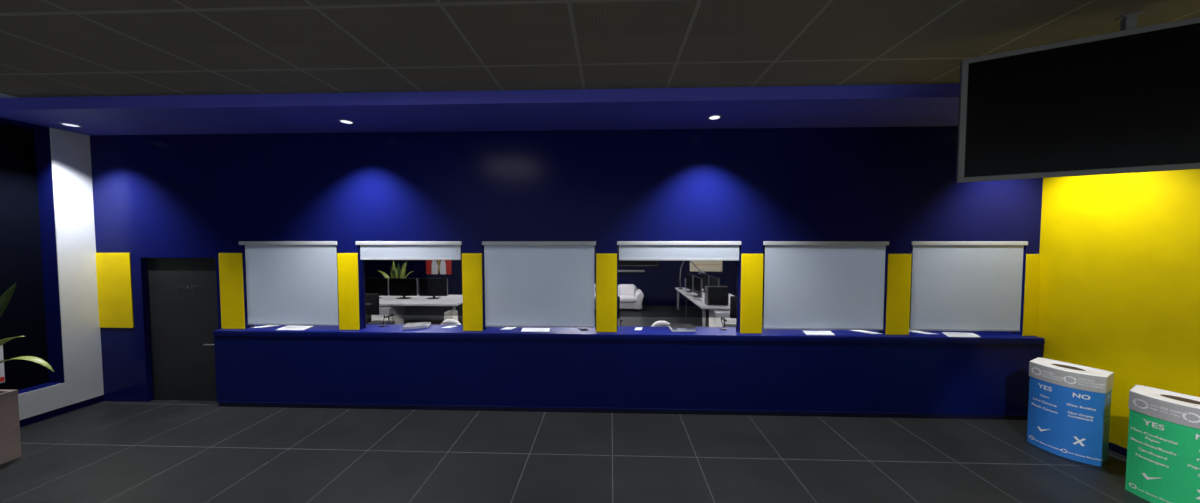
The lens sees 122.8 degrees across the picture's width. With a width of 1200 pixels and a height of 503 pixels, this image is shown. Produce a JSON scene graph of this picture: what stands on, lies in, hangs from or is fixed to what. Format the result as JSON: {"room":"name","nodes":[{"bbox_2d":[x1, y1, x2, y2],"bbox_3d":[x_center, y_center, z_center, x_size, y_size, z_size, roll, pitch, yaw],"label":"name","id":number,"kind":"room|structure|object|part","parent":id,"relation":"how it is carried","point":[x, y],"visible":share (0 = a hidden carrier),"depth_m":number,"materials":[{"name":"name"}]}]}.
{"room":"public hall","nodes":[
{"label":"public hall","id":0,"kind":"room"},
{"bbox_2d":[0,118,103,427],"bbox_3d":[-7.677,0.356,0.532,0.300,4.050,8.550,0,2,2],"label":"window frame","id":1,"kind":"structure","parent":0,"point":[41,133],"depth_m":4.46,"materials":[{"name":"blue paint"}]},
{"bbox_2d":[0,345,4,382],"bbox_3d":[-7.632,1.444,3.858,0.022,0.480,0.640,0,2,2],"label":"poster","id":2,"kind":"object","parent":1,"relation":"attached to","point":[2,373],"visible":1,"depth_m":4.16,"materials":[{"name":"white paper"}]},
{"bbox_2d":[0,93,18,97],"bbox_3d":[-7.302,-1.709,0.001,0.880,0.124,7.660,0,2,2],"label":"trim","id":3,"kind":"structure","parent":1,"relation":"attached to","point":[1,94],"depth_m":3.76,"materials":[{"name":"grey paint"}]},
{"bbox_2d":[0,125,48,389],"bbox_3d":[-7.695,0.150,2.961,0.050,3.430,3.015,0,2,2],"label":"window","id":4,"kind":"structure","parent":1,"relation":"attached to","point":[20,238],"depth_m":4.30,"materials":[{"name":"black glass"}]},
{"bbox_2d":[18,128,103,419],"bbox_3d":[-7.444,0.291,2.959,0.012,3.808,3.678,0,2,2],"label":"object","id":5,"kind":"structure","parent":1,"relation":"attached to","point":[70,151],"depth_m":4.60,"materials":[{"name":"white paint"}]},
{"bbox_2d":[364,245,764,305],"bbox_3d":[-1.802,0.270,12.081,16.230,3.400,0.200,0,2,2],"label":"wall","id":6,"kind":"structure","parent":0,"point":[658,284],"depth_m":11.90,"materials":[{"name":"blue paint"}]},
{"bbox_2d":[426,260,451,273],"bbox_3d":[-5.974,0.449,12.109,0.950,0.800,0.022,0,2,2],"label":"poster","id":7,"kind":"object","parent":6,"relation":"attached to","point":[432,266],"visible":0.61,"depth_m":12.11,"materials":[{"name":"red paper"}]},
{"bbox_2d":[618,270,644,271],"bbox_3d":[0.997,0.708,11.862,1.240,0.070,0.090,0,2,2],"label":"shelf","id":8,"kind":"object","parent":6,"relation":"attached to","point":[618,270],"visible":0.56,"depth_m":11.81,"materials":[{"name":"grey"}]},
{"bbox_2d":[618,245,657,265],"bbox_3d":[1.226,0.119,11.832,1.700,0.800,0.093,0,2,2],"label":"wall screen","id":9,"kind":"object","parent":6,"relation":"attached to","point":[620,262],"visible":0.23,"depth_m":11.79,"materials":[{"name":"black"}]},
{"bbox_3d":[1.226,0.119,11.819,1.700,0.800,0.060,0,2,2],"label":"casing","id":10,"kind":"part","parent":9,"relation":"part of","materials":[{"name":"black plastic"}]},
{"bbox_2d":[690,260,721,271],"bbox_3d":[3.826,0.381,11.791,1.160,0.680,0.027,0,2,2],"label":"board","id":11,"kind":"object","parent":6,"relation":"attached to","point":[703,265],"visible":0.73,"depth_m":11.78,"materials":[{"name":"brown"}]},
{"bbox_2d":[90,126,1042,401],"bbox_3d":[-2.138,0.279,4.683,16.030,3.910,0.100,0,2,2],"label":"wall","id":12,"kind":"structure","parent":0,"point":[176,195],"depth_m":4.56,"materials":[{"name":"blue paint"}]},
{"bbox_2d":[95,253,133,327],"bbox_3d":[-7.117,0.571,4.796,0.520,1.102,0.012,0,2,2],"label":"wall panel","id":13,"kind":"object","parent":12,"relation":"attached to","point":[113,270],"visible":1,"depth_m":4.79,"materials":[{"name":"yellow paint"}]},
{"bbox_2d":[147,258,218,399],"bbox_3d":[-6.136,1.157,4.839,1.136,2.132,0.106,0,2,2],"label":"door","id":14,"kind":"structure","parent":12,"relation":"in","point":[182,292],"depth_m":4.85,"materials":[{"name":"wood"}]},
{"bbox_2d":[218,253,244,328],"bbox_3d":[-5.336,0.573,4.739,0.343,1.102,0.012,0,2,2],"label":"wall panel","id":15,"kind":"object","parent":12,"relation":"attached to","point":[230,264],"visible":1,"depth_m":4.73,"materials":[{"name":"yellow paint"}]},
{"bbox_2d":[239,241,338,324],"bbox_3d":[-4.480,0.459,4.730,1.455,1.215,0.044,0,2,2],"label":"roller blind","id":16,"kind":"object","parent":12,"relation":"attached to","point":[288,282],"visible":1,"depth_m":4.72,"materials":[{"name":"fabric"}]},
{"bbox_2d":[337,253,359,329],"bbox_3d":[-3.604,0.575,4.684,0.294,1.102,0.012,0,2,2],"label":"wall panel","id":17,"kind":"object","parent":12,"relation":"attached to","point":[347,263],"visible":1,"depth_m":4.68,"materials":[{"name":"yellow paint"}]},
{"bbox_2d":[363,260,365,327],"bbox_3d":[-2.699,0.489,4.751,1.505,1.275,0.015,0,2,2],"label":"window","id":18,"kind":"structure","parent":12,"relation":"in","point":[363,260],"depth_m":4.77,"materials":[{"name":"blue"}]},
{"bbox_2d":[356,241,461,259],"bbox_3d":[-2.716,-0.013,4.657,1.535,0.265,0.044,0,2,2],"label":"roller blind","id":19,"kind":"object","parent":12,"relation":"attached to","point":[369,250],"visible":1,"depth_m":4.64,"materials":[{"name":"fabric"}]},
{"bbox_2d":[462,253,482,330],"bbox_3d":[-1.806,0.577,4.627,0.282,1.102,0.012,0,2,2],"label":"wall panel","id":20,"kind":"object","parent":12,"relation":"attached to","point":[471,262],"visible":1,"depth_m":4.62,"materials":[{"name":"yellow paint"}]},
{"bbox_2d":[0,84,959,134],"bbox_3d":[-0.773,-1.787,4.111,13.670,0.260,1.010,0,2,2],"label":"soffit","id":21,"kind":"structure","parent":12,"relation":"attached to","point":[914,105],"depth_m":3.88,"materials":[{"name":"blue paint"}]},
{"bbox_2d":[59,122,82,126],"bbox_3d":[-6.945,-1.660,4.292,0.168,0.008,0.168,0,2,2],"label":"recessed light","id":22,"kind":"object","parent":21,"relation":"in","point":[66,124],"visible":1,"depth_m":4.27,"materials":[{"name":"white"}]},
{"bbox_2d":[338,119,353,123],"bbox_3d":[-3.237,-1.656,4.174,0.168,0.008,0.168,0,2,2],"label":"recessed light","id":23,"kind":"object","parent":21,"relation":"in","point":[345,121],"visible":1,"depth_m":4.16,"materials":[{"name":"white"}]},
{"bbox_2d":[708,115,721,119],"bbox_3d":[1.411,-1.650,4.026,0.168,0.008,0.168,0,2,2],"label":"recessed light","id":24,"kind":"object","parent":21,"relation":"in","point":[712,117],"visible":1,"depth_m":4.03,"materials":[{"name":"white"}]},
{"bbox_2d":[485,245,595,329],"bbox_3d":[-0.855,0.491,4.692,1.607,1.275,0.015,0,2,2],"label":"window","id":25,"kind":"structure","parent":12,"relation":"in","point":[595,245],"depth_m":4.66,"materials":[{"name":"blue"}]},
{"bbox_2d":[482,241,595,327],"bbox_3d":[-0.858,0.464,4.615,1.607,1.215,0.044,0,2,2],"label":"roller blind","id":26,"kind":"object","parent":25,"relation":"attached to","point":[528,283],"visible":1,"depth_m":4.61,"materials":[{"name":"fabric"}]},
{"bbox_2d":[596,254,616,331],"bbox_3d":[0.090,0.579,4.567,0.286,1.102,0.012,0,2,2],"label":"wall panel","id":27,"kind":"object","parent":12,"relation":"attached to","point":[606,264],"visible":1,"depth_m":4.56,"materials":[{"name":"yellow paint"}]},
{"bbox_2d":[617,245,738,331],"bbox_3d":[1.091,0.493,4.631,1.704,1.275,0.015,0,2,2],"label":"window","id":28,"kind":"structure","parent":12,"relation":"in","point":[617,245],"depth_m":4.62,"materials":[{"name":"blue"}]},
{"bbox_2d":[617,241,740,260],"bbox_3d":[1.089,-0.009,4.536,1.704,0.265,0.044,0,2,2],"label":"roller blind","id":29,"kind":"object","parent":28,"relation":"attached to","point":[628,250],"visible":1,"depth_m":4.52,"materials":[{"name":"fabric"}]},
{"bbox_2d":[740,254,762,332],"bbox_3d":[2.089,0.581,4.503,0.293,1.102,0.012,0,2,2],"label":"wall panel","id":30,"kind":"object","parent":12,"relation":"attached to","point":[751,264],"visible":1,"depth_m":4.50,"materials":[{"name":"yellow paint"}]},
{"bbox_2d":[763,241,888,329],"bbox_3d":[3.076,0.468,4.490,1.674,1.215,0.044,0,2,2],"label":"roller blind","id":31,"kind":"object","parent":12,"relation":"attached to","point":[812,285],"visible":1,"depth_m":4.48,"materials":[{"name":"fabric"}]},
{"bbox_2d":[886,254,911,334],"bbox_3d":[4.054,0.583,4.441,0.303,1.102,0.012,0,2,2],"label":"wall panel","id":32,"kind":"object","parent":12,"relation":"attached to","point":[899,265],"visible":1,"depth_m":4.44,"materials":[{"name":"yellow paint"}]},
{"bbox_2d":[910,241,1027,330],"bbox_3d":[4.963,0.470,4.430,1.508,1.215,0.044,0,2,2],"label":"roller blind","id":33,"kind":"object","parent":12,"relation":"attached to","point":[956,285],"visible":1,"depth_m":4.42,"materials":[{"name":"fabric"}]},
{"bbox_2d":[1022,254,1039,335],"bbox_3d":[5.784,0.585,4.386,0.167,1.102,0.012,0,2,2],"label":"wall panel","id":34,"kind":"object","parent":12,"relation":"attached to","point":[1032,260],"visible":1,"depth_m":4.38,"materials":[{"name":"yellow paint"}]},
{"bbox_2d":[0,304,1150,502],"bbox_3d":[-2.055,2.352,4.204,16.230,0.200,16.100,0,2,2],"label":"floor","id":35,"kind":"structure","parent":0,"point":[153,451],"depth_m":3.56,"materials":[{"name":"tile"}]},
{"bbox_2d":[0,389,21,464],"bbox_3d":[-6.703,1.909,3.235,0.600,0.755,0.760,0,2,2],"label":"planter","id":36,"kind":"object","parent":35,"relation":"on","point":[10,438],"visible":1,"depth_m":3.54,"materials":[{"name":"concrete"}]},
{"bbox_2d":[0,283,15,317],"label":"leafy plant","id":37,"kind":"object","parent":36,"relation":"in","point":[6,297],"depth_m":3.31,"materials":[{"name":"green plant"}]},
{"bbox_2d":[0,336,24,345],"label":"leafy plant","id":38,"kind":"object","parent":36,"relation":"in","point":[2,341],"depth_m":3.32,"materials":[{"name":"green plant"}]},
{"bbox_2d":[0,356,53,371],"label":"leafy plant","id":39,"kind":"object","parent":36,"relation":"in","point":[30,358],"depth_m":3.32,"materials":[{"name":"green plant"}]},
{"bbox_2d":[365,293,394,323],"bbox_3d":[-5.021,1.520,7.330,0.660,1.240,0.629,0,2,2],"label":"office chair","id":40,"kind":"object","parent":35,"relation":"on","point":[371,299],"visible":0.34,"depth_m":7.05,"materials":[{"name":"black fabric"}]},
{"bbox_3d":[-5.029,1.139,7.083,0.480,0.460,0.070,0,2,2],"label":"backrest","id":41,"kind":"part","parent":40,"relation":"part of","materials":[{"name":"black fabric"}]},
{"bbox_3d":[-5.020,1.653,7.377,0.500,0.090,0.500,0,2,2],"label":"seat","id":42,"kind":"part","parent":40,"relation":"part of","materials":[{"name":"black fabric"}]},
{"bbox_2d":[371,306,403,323],"bbox_3d":[-5.619,1.765,8.676,0.480,0.655,0.590,0,2,2],"label":"drawer pedestal","id":43,"kind":"object","parent":35,"relation":"on","point":[398,311],"visible":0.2,"depth_m":8.53,"materials":[{"name":"white"}]},
{"bbox_3d":[-5.628,1.760,8.391,0.470,0.195,0.020,0,2,2],"label":"drawer","id":44,"kind":"part","parent":43,"relation":"part of","materials":[{"name":"white"}]},
{"bbox_3d":[-5.628,1.555,8.384,0.470,0.195,0.020,0,2,2],"label":"drawer","id":45,"kind":"part","parent":43,"relation":"part of","materials":[{"name":"white"}]},
{"bbox_2d":[379,261,412,311],"bbox_3d":[-6.709,1.146,10.867,1.242,1.736,0.460,0,2,2],"label":"potted plant","id":46,"kind":"object","parent":35,"relation":"on","point":[395,273],"visible":0.4,"depth_m":10.83,"materials":[{"name":"green plant"}]},
{"bbox_2d":[338,295,462,309],"bbox_3d":[-5.258,1.700,9.163,3.210,0.750,1.450,0,2,2],"label":"office desk","id":47,"kind":"object","parent":35,"relation":"on","point":[450,300],"visible":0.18,"depth_m":8.76,"materials":[{"name":"grey"}]},
{"bbox_2d":[365,278,388,297],"bbox_3d":[-6.390,1.036,9.261,0.816,0.570,0.200,0,2,2],"label":"monitor","id":48,"kind":"object","parent":47,"relation":"on","point":[380,286],"visible":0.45,"depth_m":9.23,"materials":[{"name":"black plastic"}]},
{"bbox_2d":[389,278,417,298],"bbox_3d":[-5.551,1.037,9.234,0.816,0.570,0.200,0,2,2],"label":"monitor","id":49,"kind":"object","parent":47,"relation":"on","point":[403,287],"visible":1,"depth_m":9.21,"materials":[{"name":"black plastic"}]},
{"bbox_2d":[419,278,447,298],"bbox_3d":[-4.691,1.038,9.207,0.816,0.570,0.200,0,2,2],"label":"monitor","id":50,"kind":"object","parent":47,"relation":"on","point":[433,287],"visible":1,"depth_m":9.18,"materials":[{"name":"black plastic"}]},
{"bbox_3d":[-4.691,1.003,9.204,0.800,0.500,0.042,0,2,2],"label":"casing","id":51,"kind":"part","parent":50,"relation":"part of","materials":[{"name":"black plastic"}]},
{"bbox_2d":[444,310,457,320],"bbox_3d":[-3.705,1.801,8.140,0.220,0.620,0.263,0,2,2],"label":"carton","id":52,"kind":"object","parent":35,"relation":"on","point":[451,314],"visible":0.26,"depth_m":8.10,"materials":[{"name":"white paper"}]},
{"bbox_2d":[441,319,460,324],"bbox_3d":[-2.547,1.672,5.850,0.550,1.048,0.614,0,2,2],"label":"shell chair","id":53,"kind":"object","parent":35,"relation":"on","point":[448,321],"visible":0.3,"depth_m":5.56,"materials":[{"name":"white plastic"}]},
{"bbox_2d":[594,296,622,325],"bbox_3d":[0.141,1.533,6.966,0.660,1.240,0.629,0,2,-7],"label":"office chair","id":54,"kind":"object","parent":35,"relation":"on","point":[619,317],"visible":0.14,"depth_m":6.72,"materials":[{"name":"black plastic"}]},
{"bbox_3d":[0.168,1.151,6.721,0.480,0.460,0.070,0,2,-7],"label":"backrest","id":55,"kind":"part","parent":54,"relation":"part of","materials":[{"name":"black fabric"}]},
{"bbox_2d":[594,284,643,310],"bbox_3d":[0.383,1.584,11.457,2.204,0.818,0.940,0,2,2],"label":"sofa","id":56,"kind":"object","parent":35,"relation":"on","point":[630,298],"visible":0.4,"depth_m":11.02,"materials":[{"name":"white leather"}]},
{"bbox_2d":[619,284,634,294],"bbox_3d":[0.950,1.371,11.679,0.560,0.409,0.270,0,2,2],"label":"cushion","id":57,"kind":"object","parent":56,"relation":"on","point":[624,289],"depth_m":11.58,"materials":[{"name":"white fabric"}]},
{"bbox_2d":[619,295,635,302],"bbox_3d":[0.937,1.629,11.291,0.560,0.180,0.640,0,2,2],"label":"seat cushion","id":58,"kind":"object","parent":56,"relation":"on","point":[623,298],"depth_m":10.99,"materials":[{"name":"white leather"}]},
{"bbox_3d":[1.343,1.655,11.394,0.279,0.580,0.870,0,2,2],"label":"armrest","id":59,"kind":"part","parent":56,"relation":"part of","materials":[{"name":"white leather"}]},
{"bbox_2d":[213,324,1044,419],"bbox_3d":[0.172,1.681,4.715,11.379,1.105,0.430,0,2,2],"label":"service counter","id":60,"kind":"object","parent":35,"relation":"on","point":[707,370],"depth_m":4.50,"materials":[{"name":"blue"}]},
{"bbox_2d":[251,325,277,327],"bbox_3d":[-4.988,1.118,4.894,0.126,0.006,0.326,2,3,40],"label":"paper slip","id":61,"kind":"object","parent":60,"relation":"on","point":[265,325],"visible":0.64,"depth_m":4.87,"materials":[{"name":"white paper"}]},
{"bbox_2d":[276,326,312,329],"bbox_3d":[-4.476,1.121,4.798,0.460,0.006,0.220,0,2,2],"label":"paper form","id":62,"kind":"object","parent":60,"relation":"on","point":[285,327],"visible":1,"depth_m":4.76,"materials":[{"name":"grey paper"}]},
{"bbox_2d":[402,322,430,329],"bbox_3d":[-2.718,1.102,4.861,0.330,0.040,0.240,-1,2,-16],"label":"ring binder","id":63,"kind":"object","parent":60,"relation":"on","point":[420,325],"visible":1,"depth_m":4.79,"materials":[{"name":"white paper"}]},
{"bbox_2d":[500,327,515,329],"bbox_3d":[-1.335,1.122,4.778,0.200,0.006,0.140,0,2,2],"label":"paper slip","id":64,"kind":"object","parent":60,"relation":"on","point":[505,328],"visible":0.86,"depth_m":4.76,"materials":[{"name":"white paper"}]},
{"bbox_2d":[521,328,549,331],"bbox_3d":[-0.923,1.125,4.695,0.420,0.006,0.180,0,2,2],"label":"paper form","id":65,"kind":"object","parent":60,"relation":"on","point":[523,329],"visible":1,"depth_m":4.66,"materials":[{"name":"grey paper"}]},
{"bbox_2d":[213,324,1044,339],"bbox_3d":[0.173,1.139,4.697,11.379,0.020,0.426,0,2,2],"label":"countertop","id":66,"kind":"structure","parent":60,"relation":"on","point":[370,328],"depth_m":4.58,"materials":[{"name":"blue laminate"}]},
{"bbox_2d":[668,324,695,331],"bbox_3d":[1.179,1.099,4.707,0.340,0.058,0.231,0,2,-2],"label":"ring binder","id":67,"kind":"object","parent":60,"relation":"on","point":[673,327],"visible":1,"depth_m":4.62,"materials":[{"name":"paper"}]},
{"bbox_2d":[803,331,834,334],"bbox_3d":[3.034,1.131,4.539,0.440,0.006,0.200,0,2,2],"label":"paper form","id":68,"kind":"object","parent":60,"relation":"on","point":[805,332],"visible":1,"depth_m":4.51,"materials":[{"name":"grey paper"}]},
{"bbox_2d":[851,330,881,333],"bbox_3d":[3.727,1.129,4.597,0.120,0.006,0.347,-2,3,-40],"label":"paper slip","id":69,"kind":"object","parent":60,"relation":"on","point":[862,331],"visible":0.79,"depth_m":4.57,"materials":[{"name":"white paper"}]},
{"bbox_2d":[909,330,935,333],"bbox_3d":[4.486,1.130,4.573,0.120,0.006,0.347,-2,3,-40],"label":"paper slip","id":70,"kind":"object","parent":60,"relation":"on","point":[915,331],"visible":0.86,"depth_m":4.55,"materials":[{"name":"white paper"}]},
{"bbox_2d":[942,332,979,336],"bbox_3d":[4.918,1.133,4.454,0.530,0.006,0.210,0,2,2],"label":"paper form","id":71,"kind":"object","parent":60,"relation":"on","point":[949,334],"visible":1,"depth_m":4.45,"materials":[{"name":"grey paper"}]},
{"bbox_2d":[651,321,669,326],"bbox_3d":[1.041,1.676,5.736,0.550,1.048,0.614,0,2,2],"label":"shell chair","id":72,"kind":"object","parent":35,"relation":"on","point":[658,323],"visible":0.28,"depth_m":5.44,"materials":[{"name":"white plastic"}]},
{"bbox_2d":[675,288,733,326],"bbox_3d":[3.267,1.682,9.667,1.420,0.750,3.300,0,2,2],"label":"office desk","id":73,"kind":"object","parent":35,"relation":"on","point":[702,305],"visible":0.4,"depth_m":8.76,"materials":[{"name":"grey"}]},
{"bbox_3d":[2.687,1.651,11.236,0.060,0.700,0.060,0,2,2],"label":"leg","id":74,"kind":"part","parent":73,"relation":"part of","materials":[{"name":"grey metal"}]},
{"bbox_2d":[686,273,693,291],"bbox_3d":[2.861,0.995,10.406,0.200,0.570,0.816,0,2,2],"label":"monitor","id":75,"kind":"object","parent":73,"relation":"on","point":[689,277],"visible":0.9,"depth_m":10.35,"materials":[{"name":"black plastic"}]},
{"bbox_2d":[678,260,704,288],"bbox_3d":[3.079,0.767,10.962,0.910,0.985,0.250,0,2,2],"label":"desk lamp","id":76,"kind":"object","parent":73,"relation":"on","point":[700,271],"visible":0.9,"depth_m":10.94,"materials":[{"name":"black plastic"}]},
{"bbox_2d":[693,276,702,297],"bbox_3d":[2.842,1.027,9.507,0.200,0.570,0.816,0,2,2],"label":"monitor","id":77,"kind":"object","parent":73,"relation":"on","point":[697,285],"visible":1,"depth_m":9.44,"materials":[{"name":"black plastic"}]},
{"bbox_3d":[2.588,1.761,8.140,0.060,0.700,0.060,0,2,2],"label":"leg","id":78,"kind":"part","parent":73,"relation":"part of","materials":[{"name":"grey metal"}]},
{"bbox_2d":[701,273,709,292],"bbox_3d":[3.341,0.996,10.391,0.200,0.570,0.816,0,2,2],"label":"monitor","id":79,"kind":"object","parent":73,"relation":"on","point":[705,278],"visible":0.59,"depth_m":10.36,"materials":[{"name":"black plastic"}]},
{"bbox_2d":[709,276,719,285],"bbox_3d":[3.312,1.028,9.492,0.200,0.570,0.816,0,2,2],"label":"monitor","id":80,"kind":"object","parent":73,"relation":"on","point":[713,281],"visible":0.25,"depth_m":9.44,"materials":[{"name":"black plastic"}]},
{"bbox_2d":[705,286,728,305],"bbox_3d":[2.957,1.120,8.310,0.544,0.470,0.210,0,2,2],"label":"monitor","id":81,"kind":"object","parent":73,"relation":"on","point":[714,295],"visible":1,"depth_m":8.21,"materials":[{"name":"black plastic"}]},
{"bbox_3d":[2.704,1.114,8.318,0.030,0.458,0.210,0,2,2],"label":"panel","id":82,"kind":"part","parent":81,"relation":"part of","materials":[{"name":"grey plastic"}]},
{"bbox_2d":[709,309,735,326],"bbox_3d":[3.038,1.784,8.131,0.480,0.655,0.590,0,2,2],"label":"drawer pedestal","id":83,"kind":"object","parent":35,"relation":"on","point":[715,315],"visible":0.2,"depth_m":7.86,"materials":[{"name":"white"}]},
{"bbox_3d":[3.029,1.575,7.839,0.470,0.195,0.020,0,2,2],"label":"drawer","id":84,"kind":"part","parent":83,"relation":"part of","materials":[{"name":"white"}]},
{"bbox_3d":[3.029,1.779,7.846,0.470,0.195,0.020,0,2,2],"label":"drawer","id":85,"kind":"part","parent":83,"relation":"part of","materials":[{"name":"white"}]},
{"bbox_2d":[721,296,736,326],"bbox_3d":[2.962,1.533,6.976,0.660,1.240,0.629,0,2,8],"label":"office chair","id":86,"kind":"object","parent":35,"relation":"on","point":[733,299],"visible":0.12,"depth_m":6.73,"materials":[{"name":"black fabric"}]},
{"bbox_3d":[2.968,1.666,7.023,0.500,0.090,0.500,0,2,8],"label":"seat","id":87,"kind":"part","parent":86,"relation":"part of","materials":[{"name":"black fabric"}]},
{"bbox_3d":[2.932,1.151,6.732,0.480,0.460,0.070,0,2,8],"label":"backrest","id":88,"kind":"part","parent":86,"relation":"part of","materials":[{"name":"black fabric"}]},
{"bbox_2d":[1027,357,1113,466],"bbox_3d":[5.286,1.783,3.707,0.424,0.972,0.502,-1,2,-25],"label":"recycling bin","id":89,"kind":"object","parent":35,"relation":"on","point":[1069,405],"visible":1,"depth_m":3.58,"materials":[{"name":"blue cardboard"}]},
{"bbox_3d":[5.289,1.327,3.692,0.417,0.060,0.502,-1,2,-25],"label":"lid","id":90,"kind":"part","parent":89,"relation":"part of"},
{"bbox_2d":[1125,385,1199,502],"bbox_3d":[5.250,1.810,2.947,0.424,0.972,0.512,-1,2,-25],"label":"recycling bin","id":91,"kind":"object","parent":35,"relation":"on","point":[1163,463],"visible":1,"depth_m":2.94,"materials":[{"name":"green"}]},
{"bbox_3d":[5.250,1.354,2.937,0.417,0.060,0.502,-1,2,-25],"label":"lid","id":92,"kind":"part","parent":91,"relation":"part of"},
{"bbox_2d":[0,0,1199,97],"bbox_3d":[-0.470,-1.703,-0.216,12.790,0.120,7.660,0,2,2],"label":"ceiling","id":93,"kind":"structure","parent":0,"point":[49,48],"depth_m":2.71,"materials":[{"name":"tile"}]},
{"bbox_2d":[956,11,1199,182],"bbox_3d":[3.912,-1.155,2.391,1.880,1.162,0.130,1,2,27],"label":"screen","id":94,"kind":"object","parent":93,"relation":"hanging from","point":[1127,100],"visible":1,"depth_m":2.46,"materials":[{"name":"black plastic"}]},
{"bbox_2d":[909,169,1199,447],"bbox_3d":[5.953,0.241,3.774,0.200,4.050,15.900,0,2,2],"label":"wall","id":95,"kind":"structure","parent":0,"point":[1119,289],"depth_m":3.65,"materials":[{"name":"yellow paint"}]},
{"bbox_2d":[1108,442,1126,456],"bbox_3d":[5.727,2.355,0.122,0.015,0.085,8.440,0,2,2],"label":"baseboard","id":96,"kind":"structure","parent":95,"relation":"attached to","point":[1116,448],"depth_m":3.69,"materials":[{"name":"blue"}]}
]}

